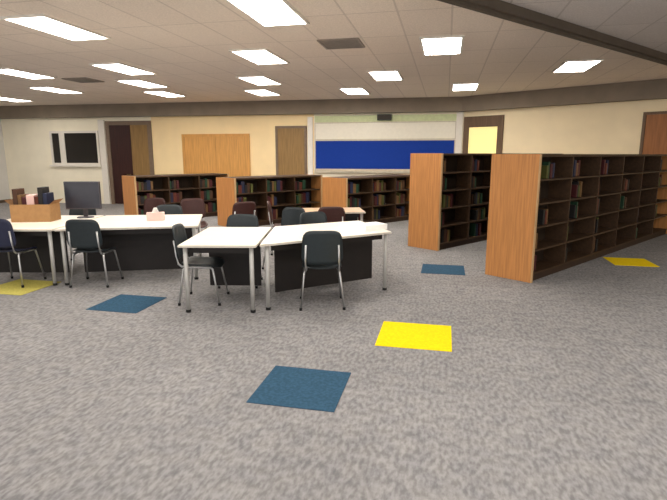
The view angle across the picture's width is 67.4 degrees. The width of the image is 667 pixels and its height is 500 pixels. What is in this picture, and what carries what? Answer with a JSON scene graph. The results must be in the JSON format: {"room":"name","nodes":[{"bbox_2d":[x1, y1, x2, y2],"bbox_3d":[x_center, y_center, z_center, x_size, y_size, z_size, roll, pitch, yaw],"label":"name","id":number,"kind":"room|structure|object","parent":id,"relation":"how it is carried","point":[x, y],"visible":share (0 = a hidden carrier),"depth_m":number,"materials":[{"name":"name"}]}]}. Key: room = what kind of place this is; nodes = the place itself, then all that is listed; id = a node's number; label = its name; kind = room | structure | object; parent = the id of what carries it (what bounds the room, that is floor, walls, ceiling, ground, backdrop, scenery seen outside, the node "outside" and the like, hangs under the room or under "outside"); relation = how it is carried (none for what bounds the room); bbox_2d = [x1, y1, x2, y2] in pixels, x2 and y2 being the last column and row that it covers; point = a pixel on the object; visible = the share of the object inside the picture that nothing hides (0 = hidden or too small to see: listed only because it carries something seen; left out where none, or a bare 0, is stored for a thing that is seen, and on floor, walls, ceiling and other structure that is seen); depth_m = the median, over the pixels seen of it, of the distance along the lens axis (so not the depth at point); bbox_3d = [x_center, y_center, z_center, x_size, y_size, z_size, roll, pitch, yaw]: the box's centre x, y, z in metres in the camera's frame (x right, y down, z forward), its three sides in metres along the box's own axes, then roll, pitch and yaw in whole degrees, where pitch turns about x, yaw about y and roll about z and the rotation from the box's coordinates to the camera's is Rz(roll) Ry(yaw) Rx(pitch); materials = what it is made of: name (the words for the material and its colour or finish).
{"room":"school library","nodes":[
{"label":"school library","id":0,"kind":"room"},
{"bbox_2d":[0,119,10,199],"bbox_3d":[-13.512,-1.362,7.264,0.152,3.250,21.130,2,11,11],"label":"wall","id":1,"kind":"structure","parent":0,"point":[4,184],"depth_m":17.38,"materials":[{"name":"grey paint"}]},
{"bbox_2d":[1,112,463,203],"bbox_3d":[-3.836,-3.047,16.084,15.477,3.250,0.153,2,11,11],"label":"wall","id":2,"kind":"structure","parent":0,"point":[27,147],"depth_m":16.34,"materials":[{"name":"beige paint"}]},
{"bbox_2d":[49,131,101,166],"bbox_3d":[-8.719,-3.404,16.828,1.948,1.174,0.121,2,11,11],"label":"window","id":3,"kind":"structure","parent":2,"relation":"in","point":[68,148],"depth_m":16.86,"materials":[{"name":"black glass"}]},
{"bbox_2d":[97,120,110,203],"bbox_3d":[-7.670,-2.928,16.746,0.223,2.768,0.060,2,11,11],"label":"trim","id":4,"kind":"structure","parent":2,"relation":"attached to","point":[101,123],"depth_m":16.72,"materials":[{"name":"paint"}]},
{"bbox_2d":[105,121,154,203],"bbox_3d":[-6.722,-2.869,16.553,1.639,2.725,0.096,2,11,11],"label":"door","id":5,"kind":"structure","parent":2,"relation":"in","point":[129,143],"depth_m":16.49,"materials":[{"name":"red wood"}]},
{"bbox_2d":[181,134,250,176],"bbox_3d":[-3.758,-2.548,16.037,2.278,2.289,0.096,2,11,11],"label":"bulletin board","id":6,"kind":"structure","parent":2,"relation":"in","point":[229,154],"depth_m":15.94,"materials":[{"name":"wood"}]},
{"bbox_2d":[0,97,467,118],"bbox_3d":[-3.820,-4.407,15.614,15.586,0.400,0.252,2,11,11],"label":"ceiling beam","id":7,"kind":"structure","parent":2,"relation":"attached to","point":[418,104],"depth_m":15.30,"materials":[{"name":"paint"}]},
{"bbox_2d":[275,126,306,174],"bbox_3d":[-1.314,-2.569,15.556,0.994,2.511,0.096,2,11,11],"label":"door","id":8,"kind":"structure","parent":2,"relation":"in","point":[290,141],"depth_m":15.47,"materials":[{"name":"brown wood"}]},
{"bbox_2d":[307,117,312,174],"bbox_3d":[-0.713,-2.680,15.441,0.158,2.770,0.050,2,11,11],"label":"trim","id":9,"kind":"structure","parent":2,"relation":"attached to","point":[309,119],"depth_m":15.31,"materials":[{"name":"paint"}]},
{"bbox_2d":[377,114,391,119],"bbox_3d":[1.496,-3.905,14.713,0.420,0.170,0.120,2,11,11],"label":"wall speaker","id":10,"kind":"object","parent":2,"relation":"attached to","point":[379,116],"visible":1,"depth_m":14.66,"materials":[{"name":"plastic"}]},
{"bbox_2d":[378,115,389,118],"bbox_3d":[1.485,-3.894,14.658,0.360,0.120,0.006,2,11,11],"label":"grille","id":11,"kind":"object","parent":10,"relation":"attached to","point":[379,116],"depth_m":14.65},
{"bbox_2d":[315,140,454,172],"bbox_3d":[1.480,-2.796,14.970,4.189,0.974,0.090,2,11,11],"label":"bulletin board","id":12,"kind":"object","parent":2,"relation":"attached to","point":[331,156],"visible":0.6,"depth_m":15.04,"materials":[{"name":"blue fabric"}]},
{"bbox_2d":[315,121,455,139],"bbox_3d":[1.485,-3.540,14.856,4.189,0.511,0.039,2,11,11],"label":"whiteboard","id":13,"kind":"object","parent":2,"relation":"attached to","point":[422,129],"visible":1,"depth_m":14.84,"materials":[{"name":"plastic"}]},
{"bbox_2d":[315,114,456,121],"bbox_3d":[1.486,-3.896,14.793,4.189,0.190,0.021,2,11,11],"label":"border strip","id":14,"kind":"object","parent":2,"relation":"attached to","point":[420,117],"visible":1,"depth_m":14.75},
{"bbox_2d":[455,112,462,152],"bbox_3d":[3.622,-2.561,14.603,0.170,2.851,0.080,2,11,11],"label":"trim","id":15,"kind":"structure","parent":2,"relation":"attached to","point":[459,118],"depth_m":14.40,"materials":[{"name":"paint"}]},
{"bbox_2d":[0,202,666,499],"bbox_3d":[-2.421,0.295,7.569,26.344,0.120,21.027,0,11,0],"label":"floor","id":16,"kind":"structure","parent":0,"point":[553,386],"depth_m":3.65,"materials":[{"name":"carpet"}]},
{"bbox_2d":[0,279,59,295],"bbox_3d":[-3.974,0.466,6.338,0.660,0.006,0.660,2,11,12],"label":"floor","id":17,"kind":"structure","parent":16,"relation":"on","point":[13,287],"depth_m":6.34,"materials":[{"name":"carpet"}]},
{"bbox_2d":[0,219,46,287],"bbox_3d":[-4.122,0.003,6.405,0.500,0.879,0.541,1,11,4],"label":"chair","id":18,"kind":"object","parent":17,"relation":"on","point":[7,236],"visible":1,"depth_m":6.17,"materials":[{"name":"blue plastic"}]},
{"bbox_2d":[0,215,102,285],"bbox_3d":[-4.110,-0.034,7.013,1.188,0.735,1.458,0,11,0],"label":"table","id":19,"kind":"object","parent":16,"relation":"on","point":[41,235],"visible":0.6,"depth_m":6.76,"materials":[{"name":"white laminate"}]},
{"bbox_2d":[4,198,62,221],"bbox_3d":[-4.180,-0.562,7.019,0.660,0.300,0.320,-1,11,-5],"label":"cardboard box","id":20,"kind":"object","parent":19,"relation":"on","point":[50,212],"visible":0.88,"depth_m":6.88,"materials":[{"name":"cardboard"}]},
{"bbox_2d":[11,188,24,204],"bbox_3d":[-4.384,-0.637,6.987,0.060,0.440,0.220,-1,11,-5],"label":"book","id":21,"kind":"object","parent":20,"relation":"in","point":[18,191],"visible":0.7,"depth_m":6.87,"materials":[{"name":"paper"}]},
{"bbox_2d":[17,194,28,204],"bbox_3d":[-4.325,-0.598,6.999,0.050,0.360,0.220,-1,11,-5],"label":"book","id":22,"kind":"object","parent":20,"relation":"in","point":[19,198],"visible":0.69,"depth_m":6.88,"materials":[{"name":"paper"}]},
{"bbox_2d":[26,194,37,204],"bbox_3d":[-4.188,-0.601,7.011,0.100,0.360,0.220,-1,11,-5],"label":"book","id":23,"kind":"object","parent":20,"relation":"in","point":[29,198],"visible":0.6,"depth_m":6.88,"materials":[{"name":"paper"}]},
{"bbox_2d":[37,187,48,204],"bbox_3d":[-4.051,-0.652,7.014,0.060,0.460,0.220,-1,11,-5],"label":"book","id":24,"kind":"object","parent":20,"relation":"in","point":[40,190],"visible":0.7,"depth_m":6.89,"materials":[{"name":"paper"}]},
{"bbox_2d":[42,192,53,204],"bbox_3d":[-3.992,-0.614,7.026,0.050,0.380,0.220,-1,11,-5],"label":"book","id":25,"kind":"object","parent":20,"relation":"in","point":[48,198],"visible":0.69,"depth_m":6.95,"materials":[{"name":"paper"}]},
{"bbox_2d":[63,181,101,218],"bbox_3d":[-3.662,-0.741,7.341,0.500,0.530,0.240,-1,11,-4],"label":"computer monitor","id":26,"kind":"object","parent":19,"relation":"on","point":[85,195],"visible":1,"depth_m":7.28,"materials":[{"name":"plastic"}]},
{"bbox_2d":[66,209,95,260],"bbox_3d":[-3.920,-0.229,7.663,0.500,0.879,0.541,0,11,0],"label":"chair","id":27,"kind":"object","parent":16,"relation":"on","point":[71,211],"visible":0.12,"depth_m":7.83,"materials":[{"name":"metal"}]},
{"bbox_2d":[65,219,123,287],"bbox_3d":[-3.080,0.009,6.416,0.500,0.879,0.541,0,11,0],"label":"chair","id":28,"kind":"object","parent":16,"relation":"on","point":[84,235],"visible":1,"depth_m":6.16,"materials":[{"name":"grey plastic"}]},
{"bbox_2d":[86,294,166,312],"bbox_3d":[-2.317,0.600,5.636,0.610,0.006,0.610,2,11,12],"label":"floor","id":29,"kind":"structure","parent":16,"relation":"on","point":[123,303],"depth_m":5.62,"materials":[{"name":"blue carpet"}]},
{"bbox_2d":[54,214,202,285],"bbox_3d":[-2.766,-0.060,7.149,1.741,0.735,1.432,-2,11,-11],"label":"table","id":30,"kind":"object","parent":16,"relation":"on","point":[140,243],"visible":0.77,"depth_m":6.88,"materials":[{"name":"white laminate"}]},
{"bbox_2d":[146,207,164,220],"bbox_3d":[-2.520,-0.512,7.080,0.240,0.178,0.120,-3,11,-18],"label":"tissue box","id":31,"kind":"object","parent":30,"relation":"on","point":[155,215],"visible":1,"depth_m":7.04,"materials":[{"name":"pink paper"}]},
{"bbox_2d":[143,198,164,214],"bbox_3d":[-3.295,-0.474,8.949,0.500,0.879,0.541,2,11,10],"label":"chair","id":32,"kind":"object","parent":16,"relation":"on","point":[149,203],"visible":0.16,"depth_m":9.13,"materials":[{"name":"metal"}]},
{"bbox_2d":[157,204,182,214],"bbox_3d":[-2.555,-0.240,7.721,0.500,0.879,0.541,-2,11,-9],"label":"chair","id":33,"kind":"object","parent":16,"relation":"on","point":[168,209],"visible":0.12,"depth_m":7.90,"materials":[{"name":"metal"}]},
{"bbox_2d":[122,173,228,216],"bbox_3d":[-4.093,-1.423,13.236,2.600,1.130,0.812,-10,15,-41],"label":"bookcase","id":34,"kind":"object","parent":16,"relation":"on","point":[189,184],"visible":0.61,"depth_m":12.81,"materials":[{"name":"orange wood"}]},
{"bbox_2d":[144,180,150,189],"bbox_3d":[-4.612,-1.609,12.389,0.099,0.245,0.155,-10,15,-41],"label":"book","id":35,"kind":"object","parent":34,"relation":"on","point":[147,181],"visible":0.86,"depth_m":12.33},
{"bbox_2d":[170,192,176,201],"bbox_3d":[-4.123,-1.361,12.881,0.089,0.244,0.182,-10,14,-41],"label":"book","id":36,"kind":"object","parent":34,"relation":"on","point":[174,193],"visible":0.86,"depth_m":12.82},
{"bbox_2d":[205,202,211,211],"bbox_3d":[-3.410,-1.170,13.600,0.099,0.268,0.198,-10,14,-41],"label":"book","id":37,"kind":"object","parent":34,"relation":"on","point":[207,203],"visible":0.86,"depth_m":13.52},
{"bbox_2d":[180,198,207,228],"bbox_3d":[-2.460,-0.455,8.850,0.500,0.879,0.541,-4,11,-20],"label":"chair","id":38,"kind":"object","parent":16,"relation":"on","point":[189,205],"visible":0.51,"depth_m":9.01,"materials":[{"name":"metal"}]},
{"bbox_2d":[172,223,229,305],"bbox_3d":[-1.520,0.145,5.708,0.541,0.879,0.500,0,11,0],"label":"chair","id":39,"kind":"object","parent":16,"relation":"on","point":[179,233],"visible":0.87,"depth_m":5.67,"materials":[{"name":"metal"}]},
{"bbox_2d":[177,227,271,312],"bbox_3d":[-1.200,0.188,5.854,0.808,0.735,1.338,0,11,0],"label":"table","id":40,"kind":"object","parent":16,"relation":"on","point":[239,247],"visible":0.88,"depth_m":5.82,"materials":[{"name":"white laminate"}]},
{"bbox_2d":[218,214,262,288],"bbox_3d":[-1.200,0.004,6.445,0.500,0.879,0.541,0,11,0],"label":"chair","id":41,"kind":"object","parent":16,"relation":"on","point":[235,220],"visible":0.25,"depth_m":6.61,"materials":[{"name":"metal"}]},
{"bbox_2d":[232,201,256,215],"bbox_3d":[-1.605,-0.417,8.650,0.500,0.879,0.541,-6,12,-29],"label":"chair","id":42,"kind":"object","parent":16,"relation":"on","point":[249,207],"visible":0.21,"depth_m":8.37,"materials":[{"name":"metal"}]},
{"bbox_2d":[216,174,321,226],"bbox_3d":[-1.516,-1.254,12.351,2.600,1.130,0.812,-10,15,-41],"label":"bookcase","id":43,"kind":"object","parent":16,"relation":"on","point":[225,186],"visible":0.59,"depth_m":11.99,"materials":[{"name":"orange wood"}]},
{"bbox_2d":[237,181,244,192],"bbox_3d":[-2.118,-1.438,11.434,0.082,0.267,0.179,-10,15,-41],"label":"book","id":44,"kind":"object","parent":43,"relation":"on","point":[239,182],"visible":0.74,"depth_m":11.37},
{"bbox_2d":[273,180,279,190],"bbox_3d":[-1.371,-1.557,12.068,0.096,0.264,0.163,-10,14,-41],"label":"book","id":45,"kind":"object","parent":43,"relation":"on","point":[277,181],"visible":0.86,"depth_m":12.00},
{"bbox_2d":[299,192,305,202],"bbox_3d":[-0.791,-1.330,12.678,0.091,0.259,0.153,-10,15,-41],"label":"book","id":46,"kind":"object","parent":43,"relation":"on","point":[303,193],"visible":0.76,"depth_m":12.63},
{"bbox_2d":[267,201,280,254],"bbox_3d":[-0.850,-0.388,8.496,0.541,0.879,0.500,-1,11,-4],"label":"chair","id":47,"kind":"object","parent":16,"relation":"on","point":[270,214],"visible":0.47,"depth_m":8.32,"materials":[{"name":"metal"}]},
{"bbox_2d":[262,207,304,268],"bbox_3d":[-0.705,-0.168,7.345,0.500,0.879,0.541,6,12,29],"label":"chair","id":48,"kind":"object","parent":16,"relation":"on","point":[290,215],"visible":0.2,"depth_m":7.51,"materials":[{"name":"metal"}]},
{"bbox_2d":[246,366,350,411],"bbox_3d":[-0.228,0.987,3.612,0.610,0.006,0.610,2,11,12],"label":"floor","id":49,"kind":"structure","parent":16,"relation":"on","point":[284,386],"depth_m":3.58,"materials":[{"name":"blue carpet"}]},
{"bbox_2d":[299,211,327,224],"bbox_3d":[-0.174,-0.055,6.756,0.500,0.879,0.541,-6,12,-27],"label":"chair","id":50,"kind":"object","parent":16,"relation":"on","point":[314,217],"visible":0.15,"depth_m":6.91,"materials":[{"name":"metal"}]},
{"bbox_2d":[299,231,345,310],"bbox_3d":[-0.129,0.184,5.503,0.500,0.879,0.541,-1,11,-3],"label":"chair","id":51,"kind":"object","parent":16,"relation":"on","point":[320,249],"visible":1,"depth_m":5.24,"materials":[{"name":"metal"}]},
{"bbox_2d":[260,220,391,309],"bbox_3d":[-0.201,0.123,6.192,1.906,0.735,1.172,-6,12,-28],"label":"table","id":52,"kind":"object","parent":16,"relation":"on","point":[285,241],"visible":0.89,"depth_m":6.04,"materials":[{"name":"white laminate"}]},
{"bbox_2d":[355,222,386,230],"bbox_3d":[0.470,-0.295,6.235,0.320,0.070,0.240,-6,12,-29],"label":"paper stack","id":53,"kind":"object","parent":52,"relation":"on","point":[368,226],"visible":1,"depth_m":6.15,"materials":[{"name":"paper"}]},
{"bbox_2d":[318,207,344,222],"bbox_3d":[-0.048,-0.272,7.890,0.500,0.879,0.541,-1,11,-4],"label":"chair","id":54,"kind":"object","parent":16,"relation":"on","point":[334,214],"visible":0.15,"depth_m":7.59,"materials":[{"name":"red plastic"}]},
{"bbox_2d":[303,207,365,221],"bbox_3d":[-0.045,-0.316,8.492,1.088,0.735,0.710,-1,11,-5],"label":"table","id":55,"kind":"object","parent":16,"relation":"on","point":[351,213],"visible":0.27,"depth_m":8.32,"materials":[{"name":"beige laminate"}]},
{"bbox_2d":[322,174,409,222],"bbox_3d":[0.972,-1.254,12.351,2.600,1.130,0.812,-10,15,-41],"label":"bookcase","id":56,"kind":"object","parent":16,"relation":"on","point":[335,193],"visible":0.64,"depth_m":11.94,"materials":[{"name":"orange wood"}]},
{"bbox_2d":[373,180,378,191],"bbox_3d":[1.003,-1.542,11.976,0.093,0.268,0.168,-10,15,-41],"label":"book","id":57,"kind":"object","parent":56,"relation":"on","point":[376,181],"visible":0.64,"depth_m":11.91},
{"bbox_2d":[396,206,403,215],"bbox_3d":[1.689,-0.988,12.733,0.095,0.236,0.191,-10,15,-41],"label":"book","id":58,"kind":"object","parent":56,"relation":"on","point":[397,207],"visible":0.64,"depth_m":12.67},
{"bbox_2d":[375,321,451,351],"bbox_3d":[0.756,0.791,4.640,0.660,0.006,0.660,2,11,12],"label":"tile","id":59,"kind":"structure","parent":16,"relation":"on","point":[392,334],"depth_m":4.60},
{"bbox_2d":[421,264,464,274],"bbox_3d":[1.599,0.282,7.303,0.610,0.006,0.610,2,11,12],"label":"tile","id":60,"kind":"structure","parent":16,"relation":"on","point":[426,268],"depth_m":7.28,"materials":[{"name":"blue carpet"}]},
{"bbox_2d":[408,153,518,250],"bbox_3d":[3.327,-1.145,10.339,4.700,1.670,0.672,-10,15,-41],"label":"bookcase","id":61,"kind":"object","parent":16,"relation":"on","point":[426,192],"visible":0.53,"depth_m":9.04,"materials":[{"name":"orange wood"}]},
{"bbox_2d":[440,229,443,242],"bbox_3d":[1.887,-0.261,8.914,0.064,0.240,0.151,-10,14,-41],"label":"book","id":62,"kind":"object","parent":61,"relation":"on","point":[441,230],"visible":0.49,"depth_m":8.85,"materials":[{"name":"paper"}]},
{"bbox_2d":[441,195,445,207],"bbox_3d":[1.875,-0.863,8.810,0.062,0.226,0.193,-10,15,-41],"label":"book","id":63,"kind":"object","parent":61,"relation":"on","point":[443,196],"visible":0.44,"depth_m":8.74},
{"bbox_2d":[443,193,452,206],"bbox_3d":[2.043,-0.894,8.946,0.044,0.236,0.178,-10,15,-41],"label":"book","id":64,"kind":"object","parent":61,"relation":"on","point":[447,194],"visible":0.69,"depth_m":8.89,"materials":[{"name":"paper"}]},
{"bbox_2d":[469,223,475,235],"bbox_3d":[2.658,-0.395,9.610,0.040,0.243,0.156,-10,15,-42],"label":"book","id":65,"kind":"object","parent":61,"relation":"on","point":[472,226],"visible":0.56,"depth_m":9.58,"materials":[{"name":"paper"}]},
{"bbox_2d":[470,210,477,219],"bbox_3d":[2.674,-0.671,9.558,0.064,0.187,0.156,-10,15,-42],"label":"book","id":66,"kind":"object","parent":61,"relation":"on","point":[473,213],"visible":0.77,"depth_m":9.52,"materials":[{"name":"paper"}]},
{"bbox_2d":[474,222,480,234],"bbox_3d":[2.780,-0.408,9.698,0.060,0.236,0.151,-10,15,-41],"label":"book","id":67,"kind":"object","parent":61,"relation":"on","point":[479,224],"visible":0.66,"depth_m":9.64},
{"bbox_2d":[485,154,666,282],"bbox_3d":[4.603,-0.812,8.636,6.100,1.655,0.672,-10,15,-41],"label":"bookcase","id":68,"kind":"object","parent":16,"relation":"on","point":[515,181],"visible":0.96,"depth_m":7.25,"materials":[{"name":"orange wood"}]},
{"bbox_2d":[537,209,545,224],"bbox_3d":[2.749,-0.452,6.754,0.057,0.202,0.196,-10,14,-41],"label":"book","id":69,"kind":"object","parent":68,"relation":"on","point":[541,212],"visible":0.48,"depth_m":6.69,"materials":[{"name":"paper"}]},
{"bbox_2d":[540,165,548,178],"bbox_3d":[2.752,-1.036,6.637,0.054,0.171,0.187,-10,14,-41],"label":"book","id":70,"kind":"object","parent":68,"relation":"on","point":[544,168],"visible":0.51,"depth_m":6.58,"materials":[{"name":"paper"}]},
{"bbox_2d":[549,164,552,177],"bbox_3d":[2.832,-1.062,6.715,0.061,0.192,0.197,-10,15,-41],"label":"book","id":71,"kind":"object","parent":68,"relation":"on","point":[551,165],"visible":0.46,"depth_m":6.64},
{"bbox_2d":[569,205,575,217],"bbox_3d":[3.490,-0.573,7.407,0.044,0.196,0.174,-10,14,-41],"label":"book","id":72,"kind":"object","parent":68,"relation":"on","point":[572,212],"visible":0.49,"depth_m":7.35,"materials":[{"name":"paper"}]},
{"bbox_2d":[570,201,577,217],"bbox_3d":[3.529,-0.600,7.424,0.037,0.242,0.172,-10,14,-41],"label":"book","id":73,"kind":"object","parent":68,"relation":"on","point":[571,202],"visible":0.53,"depth_m":7.37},
{"bbox_2d":[571,185,577,197],"bbox_3d":[3.490,-0.867,7.344,0.035,0.185,0.167,-10,14,-41],"label":"book","id":74,"kind":"object","parent":68,"relation":"on","point":[574,188],"visible":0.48,"depth_m":7.29,"materials":[{"name":"paper"}]},
{"bbox_2d":[573,160,576,176],"bbox_3d":[3.386,-1.175,7.197,0.064,0.232,0.185,-10,14,-41],"label":"book","id":75,"kind":"object","parent":68,"relation":"on","point":[575,161],"visible":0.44,"depth_m":7.12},
{"bbox_2d":[600,160,605,174],"bbox_3d":[4.224,-1.320,7.965,0.053,0.229,0.176,-10,14,-41],"label":"book","id":76,"kind":"object","parent":68,"relation":"on","point":[603,162],"visible":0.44,"depth_m":7.90,"materials":[{"name":"paper"}]},
{"bbox_2d":[619,196,624,208],"bbox_3d":[4.973,-0.836,8.726,0.041,0.218,0.171,-10,15,-41],"label":"book","id":77,"kind":"object","parent":68,"relation":"on","point":[622,199],"visible":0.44,"depth_m":8.67,"materials":[{"name":"paper"}]},
{"bbox_2d":[621,178,625,190],"bbox_3d":[4.965,-1.137,8.673,0.036,0.217,0.161,-10,14,-41],"label":"book","id":78,"kind":"object","parent":68,"relation":"on","point":[624,179],"visible":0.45,"depth_m":8.62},
{"bbox_2d":[603,257,658,266],"bbox_3d":[4.633,0.185,7.813,0.610,0.006,0.610,2,11,12],"label":"tile","id":79,"kind":"structure","parent":16,"relation":"on","point":[616,261],"depth_m":7.75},
{"bbox_2d":[0,0,666,105],"bbox_3d":[-2.421,-3.015,6.936,26.344,0.120,21.027,0,11,0],"label":"ceiling","id":80,"kind":"structure","parent":0,"point":[187,43],"depth_m":7.68,"materials":[{"name":"tile"}]},
{"bbox_2d":[0,96,33,101],"bbox_3d":[-9.500,-4.411,14.632,0.610,0.025,1.220,2,11,12],"label":"recessed light","id":81,"kind":"object","parent":80,"relation":"in","point":[1,97],"visible":1,"depth_m":14.73,"materials":[{"name":"white"}]},
{"bbox_2d":[0,97,23,101],"bbox_3d":[-9.500,-4.412,14.632,0.540,0.014,1.150,2,11,12],"label":"diffuser","id":82,"kind":"object","parent":81,"relation":"attached to","point":[1,98],"depth_m":14.64,"materials":[{"name":"white"}]},
{"bbox_2d":[0,68,56,78],"bbox_3d":[-6.250,-3.529,10.016,0.610,0.025,1.220,2,11,12],"label":"recessed light","id":83,"kind":"object","parent":80,"relation":"in","point":[8,71],"visible":1,"depth_m":10.07,"materials":[{"name":"white"}]},
{"bbox_2d":[0,14,110,40],"bbox_3d":[-3.520,-2.844,6.431,0.610,0.025,1.220,2,11,12],"label":"recessed light","id":84,"kind":"object","parent":80,"relation":"in","point":[44,23],"visible":1,"depth_m":6.34,"materials":[{"name":"white"}]},
{"bbox_2d":[27,86,83,93],"bbox_3d":[-6.950,-4.017,12.570,0.610,0.025,1.220,2,11,12],"label":"recessed light","id":85,"kind":"object","parent":80,"relation":"in","point":[44,88],"visible":1,"depth_m":12.52,"materials":[{"name":"white"}]},
{"bbox_2d":[34,87,78,92],"bbox_3d":[-6.950,-4.019,12.569,0.540,0.014,1.150,2,11,12],"label":"diffuser","id":86,"kind":"object","parent":85,"relation":"attached to","point":[52,89],"depth_m":12.53,"materials":[{"name":"white"}]},
{"bbox_2d":[61,77,104,82],"bbox_3d":[-5.450,-3.700,10.899,0.600,0.020,0.600,2,11,12],"label":"ceiling vent","id":87,"kind":"object","parent":80,"relation":"in","point":[81,79],"visible":1,"depth_m":10.90,"materials":[{"name":"grey metal"}]},
{"bbox_2d":[89,62,156,74],"bbox_3d":[-3.950,-3.426,9.476,0.610,0.025,1.220,2,11,12],"label":"recessed light","id":88,"kind":"object","parent":80,"relation":"in","point":[119,67],"visible":1,"depth_m":9.36,"materials":[{"name":"white"}]},
{"bbox_2d":[115,79,169,87],"bbox_3d":[-4.350,-3.801,11.440,0.610,0.025,1.220,2,11,12],"label":"recessed light","id":89,"kind":"object","parent":80,"relation":"in","point":[137,82],"visible":1,"depth_m":11.34,"materials":[{"name":"white"}]},
{"bbox_2d":[120,81,163,87],"bbox_3d":[-4.350,-3.803,11.440,0.540,0.014,1.150,2,11,12],"label":"diffuser","id":90,"kind":"object","parent":89,"relation":"attached to","point":[146,84],"depth_m":11.50,"materials":[{"name":"white"}]},
{"bbox_2d":[141,90,186,96],"bbox_3d":[-4.500,-4.167,13.355,0.610,0.025,1.220,2,11,12],"label":"recessed light","id":91,"kind":"object","parent":80,"relation":"in","point":[160,92],"visible":1,"depth_m":13.20,"materials":[{"name":"white"}]},
{"bbox_2d":[146,92,179,96],"bbox_3d":[-4.500,-4.169,13.355,0.540,0.014,1.150,2,11,12],"label":"diffuser","id":92,"kind":"object","parent":91,"relation":"attached to","point":[165,94],"depth_m":13.41,"materials":[{"name":"white"}]},
{"bbox_2d":[236,75,281,84],"bbox_3d":[-1.600,-3.707,10.949,0.610,0.025,1.220,2,11,12],"label":"recessed light","id":93,"kind":"object","parent":80,"relation":"in","point":[257,80],"visible":1,"depth_m":10.88,"materials":[{"name":"white"}]},
{"bbox_2d":[241,77,277,84],"bbox_3d":[-1.600,-3.709,10.949,0.540,0.014,1.150,2,11,12],"label":"diffuser","id":94,"kind":"object","parent":93,"relation":"attached to","point":[254,80],"depth_m":10.88,"materials":[{"name":"white"}]},
{"bbox_2d":[229,48,289,64],"bbox_3d":[-1.200,-3.201,8.297,0.610,0.025,1.220,2,11,12],"label":"recessed light","id":95,"kind":"object","parent":80,"relation":"in","point":[258,56],"visible":1,"depth_m":8.22,"materials":[{"name":"white"}]},
{"bbox_2d":[243,89,280,95],"bbox_3d":[-1.850,-4.111,13.061,0.610,0.025,1.220,2,11,12],"label":"recessed light","id":96,"kind":"object","parent":80,"relation":"in","point":[260,92],"visible":1,"depth_m":12.99,"materials":[{"name":"white"}]},
{"bbox_2d":[248,90,276,95],"bbox_3d":[-1.850,-4.112,13.060,0.540,0.014,1.150,2,11,12],"label":"diffuser","id":97,"kind":"object","parent":96,"relation":"attached to","point":[257,92],"depth_m":12.99,"materials":[{"name":"white"}]},
{"bbox_2d":[225,0,309,26],"bbox_3d":[-0.720,-2.694,5.645,0.610,0.025,1.220,2,11,12],"label":"recessed light","id":98,"kind":"object","parent":80,"relation":"in","point":[267,13],"visible":1,"depth_m":5.67,"materials":[{"name":"white"}]},
{"bbox_2d":[317,38,364,49],"bbox_3d":[0.120,-3.016,7.314,0.600,0.020,0.600,2,11,12],"label":"ceiling vent","id":99,"kind":"object","parent":80,"relation":"in","point":[341,43],"visible":1,"depth_m":7.27,"materials":[{"name":"grey metal"}]},
{"bbox_2d":[338,87,369,94],"bbox_3d":[0.550,-4.054,12.766,0.610,0.025,1.220,2,11,12],"label":"recessed light","id":100,"kind":"object","parent":80,"relation":"in","point":[357,90],"visible":1,"depth_m":12.64,"materials":[{"name":"white"}]},
{"bbox_2d":[341,89,367,93],"bbox_3d":[0.550,-4.056,12.766,0.540,0.014,1.150,2,11,12],"label":"diffuser","id":101,"kind":"object","parent":100,"relation":"attached to","point":[348,91],"depth_m":12.78,"materials":[{"name":"white"}]},
{"bbox_2d":[367,70,403,80],"bbox_3d":[1.080,-3.576,10.261,0.610,0.025,1.220,2,11,12],"label":"recessed light","id":102,"kind":"object","parent":80,"relation":"in","point":[379,75],"visible":1,"depth_m":10.19,"materials":[{"name":"white"}]},
{"bbox_2d":[419,35,464,55],"bbox_3d":[1.620,-3.041,7.462,0.610,0.025,1.220,2,11,12],"label":"recessed light","id":103,"kind":"object","parent":80,"relation":"in","point":[434,45],"visible":1,"depth_m":7.36,"materials":[{"name":"white"}]},
{"bbox_2d":[452,83,479,90],"bbox_3d":[3.150,-3.904,11.980,0.610,0.025,1.220,2,11,12],"label":"recessed light","id":104,"kind":"object","parent":80,"relation":"in","point":[455,86],"visible":1,"depth_m":11.84,"materials":[{"name":"white"}]},
{"bbox_2d":[437,0,666,65],"bbox_3d":[1.759,-2.592,5.390,11.496,0.130,0.173,-8,14,-37],"label":"trim","id":105,"kind":"structure","parent":80,"relation":"attached to","point":[501,9],"depth_m":6.04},
{"bbox_2d":[551,59,603,72],"bbox_3d":[4.450,-3.370,9.181,0.610,0.025,1.220,2,11,12],"label":"recessed light","id":106,"kind":"object","parent":80,"relation":"in","point":[568,65],"visible":1,"depth_m":9.05,"materials":[{"name":"white"}]},
{"bbox_2d":[555,61,599,71],"bbox_3d":[4.450,-3.371,9.181,0.540,0.014,1.150,2,11,12],"label":"diffuser","id":107,"kind":"object","parent":106,"relation":"attached to","point":[567,66],"depth_m":9.15,"materials":[{"name":"white"}]},
{"bbox_2d":[462,99,666,153],"bbox_3d":[7.203,-2.148,11.377,9.499,3.250,0.150,10,15,43],"label":"wall","id":108,"kind":"structure","parent":0,"point":[611,127],"depth_m":12.32,"materials":[{"name":"beige paint"}]},
{"bbox_2d":[463,115,504,152],"bbox_3d":[4.187,-2.848,14.096,1.192,1.805,0.050,10,15,43],"label":"door","id":109,"kind":"structure","parent":108,"relation":"in","point":[481,134],"depth_m":14.00,"materials":[{"name":"brown"}]},
{"bbox_2d":[460,78,666,111],"bbox_3d":[7.028,-3.527,11.004,9.600,0.400,0.250,10,15,43],"label":"trim","id":110,"kind":"structure","parent":108,"relation":"attached to","point":[654,89],"depth_m":12.07,"materials":[{"name":"paint"}]},
{"bbox_2d":[639,111,666,153],"bbox_3d":[7.350,-1.762,11.130,1.050,2.585,0.096,10,15,43],"label":"door","id":111,"kind":"structure","parent":108,"relation":"in","point":[653,140],"depth_m":11.17,"materials":[{"name":"brown wood"}]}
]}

